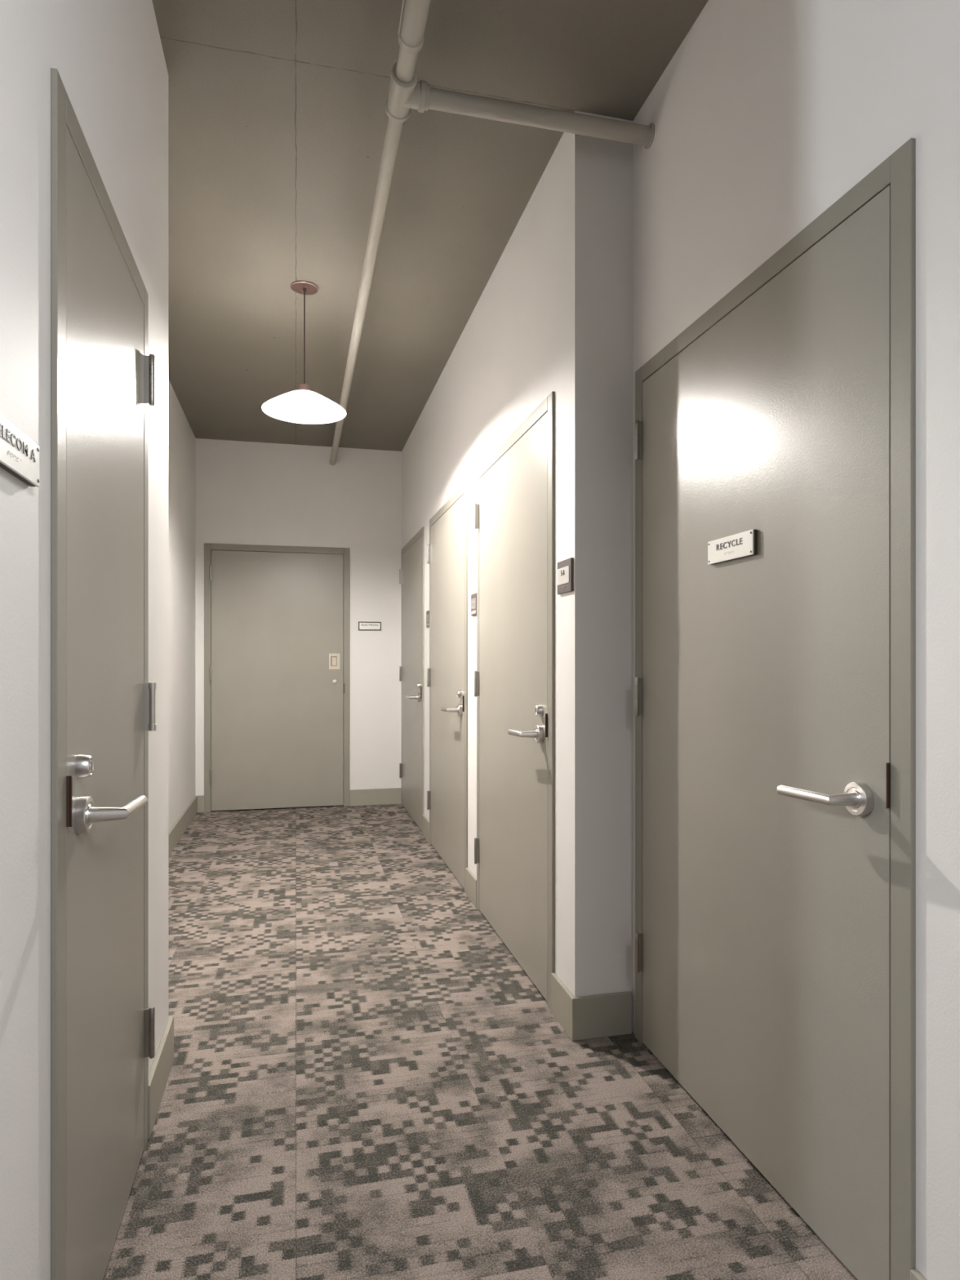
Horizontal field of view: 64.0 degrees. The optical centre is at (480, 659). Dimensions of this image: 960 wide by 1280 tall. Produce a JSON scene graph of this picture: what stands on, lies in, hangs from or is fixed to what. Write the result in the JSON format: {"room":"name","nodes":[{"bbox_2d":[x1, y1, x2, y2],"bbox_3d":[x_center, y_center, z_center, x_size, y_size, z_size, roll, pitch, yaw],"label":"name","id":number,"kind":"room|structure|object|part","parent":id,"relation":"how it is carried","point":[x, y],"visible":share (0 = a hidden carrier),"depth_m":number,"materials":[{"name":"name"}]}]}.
{"room":"apartment building corridor","nodes":[
{"label":"apartment building corridor","id":0,"kind":"room"},
{"bbox_2d":[0,0,168,1279],"bbox_3d":[-0.835,-0.278,1.549,0.140,3.039,1.642,0,0,-13],"label":"wall","id":1,"kind":"structure","parent":0,"point":[108,55],"depth_m":1.18,"materials":[{"name":"paint"}]},
{"bbox_2d":[0,413,39,487],"bbox_3d":[-0.632,-0.285,1.033,0.015,0.061,0.208,0,0,-13],"label":"room sign","id":2,"kind":"object","parent":1,"relation":"attached to","point":[19,454],"visible":1,"depth_m":1.05,"materials":[{"name":"white plastic"}]},
{"bbox_2d":[50,67,156,1279],"bbox_3d":[-0.793,0.147,1.602,0.228,2.188,0.780,0,0,-13],"label":"door","id":3,"kind":"structure","parent":1,"relation":"in","point":[103,699],"depth_m":1.48,"materials":[{"name":"paint"}]},
{"bbox_3d":[-0.684,0.236,1.280,0.010,0.085,0.005,0,0,-13],"label":"strike plate","id":4,"kind":"part","parent":3,"relation":"part of","materials":[{"name":"brown metal"}]},
{"bbox_3d":[-0.696,0.274,1.351,0.022,0.065,0.065,0,0,-13],"label":"handle","id":5,"kind":"part","parent":3,"relation":"part of","materials":[{"name":"silver metal"}]},
{"bbox_3d":[-0.673,0.274,1.427,0.076,0.028,0.164,0,0,-13],"label":"lever","id":6,"kind":"part","parent":3,"relation":"part of","materials":[{"name":"silver metal"}]},
{"bbox_2d":[148,1016,173,1138],"bbox_3d":[-1.101,1.172,2.136,0.411,0.139,0.403,0,0,-13],"label":"baseboard","id":7,"kind":"structure","parent":1,"relation":"attached to","point":[161,1068],"depth_m":2.15,"materials":[{"name":"paint"}]},
{"bbox_2d":[168,378,195,832],"bbox_3d":[-1.901,-0.278,4.234,0.140,3.039,4.077,0,0,-13],"label":"wall","id":8,"kind":"structure","parent":0,"point":[181,438],"depth_m":5.44,"materials":[{"name":"paint"}]},
{"bbox_2d":[168,795,197,857],"bbox_3d":[-1.828,1.172,4.259,0.014,0.139,4.063,0,0,-13],"label":"baseboard","id":9,"kind":"structure","parent":8,"relation":"attached to","point":[176,832],"depth_m":5.38,"materials":[{"name":"paint"}]},
{"bbox_2d":[195,438,401,795],"bbox_3d":[-1.508,-0.278,6.497,1.960,3.039,0.140,0,0,-13],"label":"wall","id":10,"kind":"structure","parent":0,"point":[254,493],"depth_m":6.50,"materials":[{"name":"paint"}]},
{"bbox_2d":[197,795,204,813],"bbox_3d":[-2.267,1.172,6.235,0.053,0.139,0.014,0,0,-13],"label":"baseboard","id":11,"kind":"structure","parent":10,"relation":"attached to","point":[200,797],"depth_m":6.23,"materials":[{"name":"paint"}]},
{"bbox_2d":[204,542,350,812],"bbox_3d":[-1.686,0.147,6.431,1.170,2.188,0.164,0,0,-13],"label":"door","id":12,"kind":"structure","parent":10,"relation":"in","point":[277,619],"depth_m":6.37,"materials":[{"name":"paint"}]},
{"bbox_3d":[-1.228,0.015,6.480,0.090,0.135,0.004,0,0,-13],"label":"pull plate","id":13,"kind":"part","parent":12,"relation":"part of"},
{"bbox_2d":[358,622,381,630],"bbox_3d":[-0.940,-0.286,6.553,0.193,0.074,0.014,0,0,-13],"label":"room sign","id":14,"kind":"object","parent":10,"relation":"attached to","point":[362,625],"visible":1,"depth_m":6.55,"materials":[{"name":"white plastic"}]},
{"bbox_2d":[350,787,401,806],"bbox_3d":[-0.888,1.172,6.566,0.444,0.139,0.014,0,0,-13],"label":"baseboard","id":15,"kind":"structure","parent":10,"relation":"attached to","point":[367,797],"depth_m":6.56,"materials":[{"name":"paint"}]},
{"bbox_2d":[151,0,708,451],"bbox_3d":[-1.907,-1.857,1.291,5.573,0.120,10.079,0,0,-13],"label":"ceiling","id":16,"kind":"structure","parent":0,"point":[277,117],"depth_m":2.86,"materials":[{"name":"paint"}]},
{"bbox_2d":[261,280,346,424],"bbox_3d":[-0.847,-1.497,3.705,0.399,0.600,0.399,0,0,-13],"label":"pendant lamp","id":17,"kind":"object","parent":16,"relation":"hanging from","point":[303,406],"visible":1,"depth_m":3.75,"materials":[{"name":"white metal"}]},
{"bbox_3d":[-0.847,-1.244,3.705,0.399,0.093,0.399,0,0,-13],"label":"lamp shade","id":18,"kind":"part","parent":17,"relation":"part of","materials":[{"name":"white glass"}]},
{"bbox_3d":[-0.847,-1.555,3.705,0.018,0.466,0.018,0,0,-13],"label":"stem","id":19,"kind":"part","parent":17,"relation":"part of","materials":[{"name":"metal"}]},
{"bbox_3d":[-0.847,-1.251,3.705,0.062,0.069,0.062,0,0,-13],"label":"bulb","id":20,"kind":"part","parent":17,"relation":"part of","materials":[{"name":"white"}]},
{"bbox_2d":[102,804,857,1279],"bbox_3d":[-1.907,1.302,1.291,5.573,0.120,10.079,0,0,-13],"label":"floor","id":21,"kind":"structure","parent":0,"point":[366,1082],"depth_m":2.10,"materials":[{"name":"carpet"}]},
{"bbox_2d":[401,138,560,979],"bbox_3d":[-0.130,-0.278,4.653,0.140,3.039,4.087,0,0,-13],"label":"wall","id":22,"kind":"structure","parent":0,"point":[505,361],"depth_m":3.49,"materials":[{"name":"paint"}]},
{"bbox_2d":[399,526,424,831],"bbox_3d":[-0.515,0.147,6.027,0.228,2.188,1.145,0,0,-13],"label":"door","id":23,"kind":"structure","parent":22,"relation":"in","point":[411,575],"depth_m":5.87,"materials":[{"name":"paint"}]},
{"bbox_3d":[-0.499,0.274,5.640,0.076,0.028,0.164,0,0,-13],"label":"lever","id":24,"kind":"part","parent":23,"relation":"part of","materials":[{"name":"silver metal"}]},
{"bbox_3d":[-0.445,0.274,5.583,0.022,0.065,0.065,0,0,-13],"label":"handle","id":25,"kind":"part","parent":23,"relation":"part of","materials":[{"name":"silver metal"}]},
{"bbox_3d":[-0.423,0.236,5.514,0.010,0.085,0.005,0,0,-13],"label":"strike plate","id":26,"kind":"part","parent":23,"relation":"part of","materials":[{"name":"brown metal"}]},
{"bbox_2d":[422,814,429,843],"bbox_3d":[-0.372,1.172,5.333,0.014,0.139,0.273,0,0,-13],"label":"baseboard","id":27,"kind":"structure","parent":22,"relation":"attached to","point":[425,822],"depth_m":5.32,"materials":[{"name":"paint"}]},
{"bbox_2d":[426,610,429,626],"bbox_3d":[-0.353,-0.281,5.256,0.012,0.110,0.137,0,0,-13],"label":"plaque","id":28,"kind":"object","parent":22,"relation":"attached to","point":[427,611],"visible":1,"depth_m":5.25,"materials":[{"name":"grey plastic"}]},
{"bbox_2d":[426,481,467,891],"bbox_3d":[-0.183,0.147,4.643,0.228,2.188,1.157,0,0,-13],"label":"door","id":29,"kind":"structure","parent":22,"relation":"in","point":[447,548],"depth_m":4.52,"materials":[{"name":"paint"}]},
{"bbox_3d":[-0.166,0.274,4.250,0.076,0.028,0.164,0,0,-13],"label":"lever","id":30,"kind":"part","parent":29,"relation":"part of","materials":[{"name":"silver metal"}]},
{"bbox_3d":[-0.112,0.274,4.193,0.022,0.065,0.065,0,0,-13],"label":"handle","id":31,"kind":"part","parent":29,"relation":"part of","materials":[{"name":"silver metal"}]},
{"bbox_3d":[-0.090,0.236,4.124,0.010,0.085,0.005,0,0,-13],"label":"strike plate","id":32,"kind":"part","parent":29,"relation":"part of","materials":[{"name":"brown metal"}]},
{"bbox_2d":[465,867,476,907],"bbox_3d":[-0.042,1.172,3.957,0.014,0.139,0.244,0,0,-13],"label":"baseboard","id":33,"kind":"structure","parent":22,"relation":"attached to","point":[470,879],"depth_m":3.94,"materials":[{"name":"paint"}]},
{"bbox_2d":[471,592,476,616],"bbox_3d":[-0.028,-0.281,3.898,0.012,0.110,0.137,0,0,-13],"label":"plaque","id":34,"kind":"object","parent":22,"relation":"attached to","point":[473,597],"visible":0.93,"depth_m":3.89,"materials":[{"name":"grey plastic"}]},
{"bbox_2d":[474,391,554,1009],"bbox_3d":[0.144,0.147,3.278,0.228,2.188,1.163,0,0,-13],"label":"door","id":35,"kind":"structure","parent":22,"relation":"in","point":[514,506],"depth_m":3.13,"materials":[{"name":"paint"}]},
{"bbox_3d":[0.162,0.274,2.882,0.076,0.028,0.164,0,0,-13],"label":"lever","id":36,"kind":"part","parent":35,"relation":"part of","materials":[{"name":"silver metal"}]},
{"bbox_3d":[0.216,0.274,2.825,0.022,0.065,0.065,0,0,-13],"label":"handle","id":37,"kind":"part","parent":35,"relation":"part of","materials":[{"name":"silver metal"}]},
{"bbox_3d":[0.238,0.236,2.755,0.010,0.085,0.005,0,0,-13],"label":"strike plate","id":38,"kind":"part","parent":35,"relation":"part of","materials":[{"name":"brown metal"}]},
{"bbox_2d":[556,557,573,594],"bbox_3d":[0.286,-0.281,2.589,0.013,0.110,0.137,0,0,-13],"label":"plaque","id":39,"kind":"object","parent":22,"relation":"attached to","point":[565,571],"visible":1,"depth_m":2.57,"materials":[{"name":"grey plastic"}]},
{"bbox_2d":[560,111,632,1031],"bbox_3d":[0.462,-0.278,2.622,0.345,3.039,0.140,0,0,-13],"label":"wall","id":40,"kind":"structure","parent":0,"point":[597,173],"depth_m":2.54,"materials":[{"name":"paint"}]},
{"bbox_2d":[551,973,631,1040],"bbox_3d":[0.377,1.172,2.625,0.209,0.139,0.214,0,0,-13],"label":"baseboard","id":41,"kind":"structure","parent":40,"relation":"attached to","point":[605,1015],"depth_m":2.53,"materials":[{"name":"paint"}]},
{"bbox_2d":[632,0,959,1279],"bbox_3d":[1.228,-0.278,-0.132,0.140,3.039,5.572,0,0,-13],"label":"wall","id":42,"kind":"structure","parent":0,"point":[766,113],"depth_m":1.50,"materials":[{"name":"paint"}]},
{"bbox_2d":[329,0,654,465],"bbox_3d":[0.263,-1.663,1.811,0.832,0.078,9.797,0,0,-13],"label":"pipe","id":43,"kind":"object","parent":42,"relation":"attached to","point":[406,93],"visible":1,"depth_m":2.34,"materials":[{"name":"metal"}]},
{"bbox_2d":[635,137,915,1279],"bbox_3d":[0.670,0.147,1.963,0.228,2.188,1.165,0,0,-13],"label":"door","id":44,"kind":"structure","parent":42,"relation":"in","point":[775,686],"depth_m":1.70,"materials":[{"name":"paint"}]},
{"bbox_2d":[707,528,756,564],"bbox_3d":[0.639,-0.284,1.955,0.015,0.061,0.208,0,0,-13],"label":"room sign","id":45,"kind":"object","parent":44,"relation":"attached to","point":[742,544],"visible":1,"depth_m":1.94,"materials":[{"name":"white plastic"}]},
{"bbox_3d":[0.688,0.274,1.566,0.076,0.028,0.164,0,0,-13],"label":"lever","id":46,"kind":"part","parent":44,"relation":"part of","materials":[{"name":"silver metal"}]},
{"bbox_3d":[0.742,0.274,1.509,0.022,0.065,0.065,0,0,-13],"label":"handle","id":47,"kind":"part","parent":44,"relation":"part of","materials":[{"name":"silver metal"}]},
{"bbox_3d":[0.765,0.236,1.440,0.010,0.085,0.005,0,0,-13],"label":"strike plate","id":48,"kind":"part","parent":44,"relation":"part of","materials":[{"name":"brown metal"}]},
{"bbox_2d":[910,1268,927,1279],"bbox_3d":[1.293,1.172,-0.734,0.014,0.139,4.370,0,0,-13],"label":"baseboard","id":49,"kind":"structure","parent":42,"relation":"attached to","point":[915,1274],"depth_m":1.38,"materials":[{"name":"paint"}]}
]}

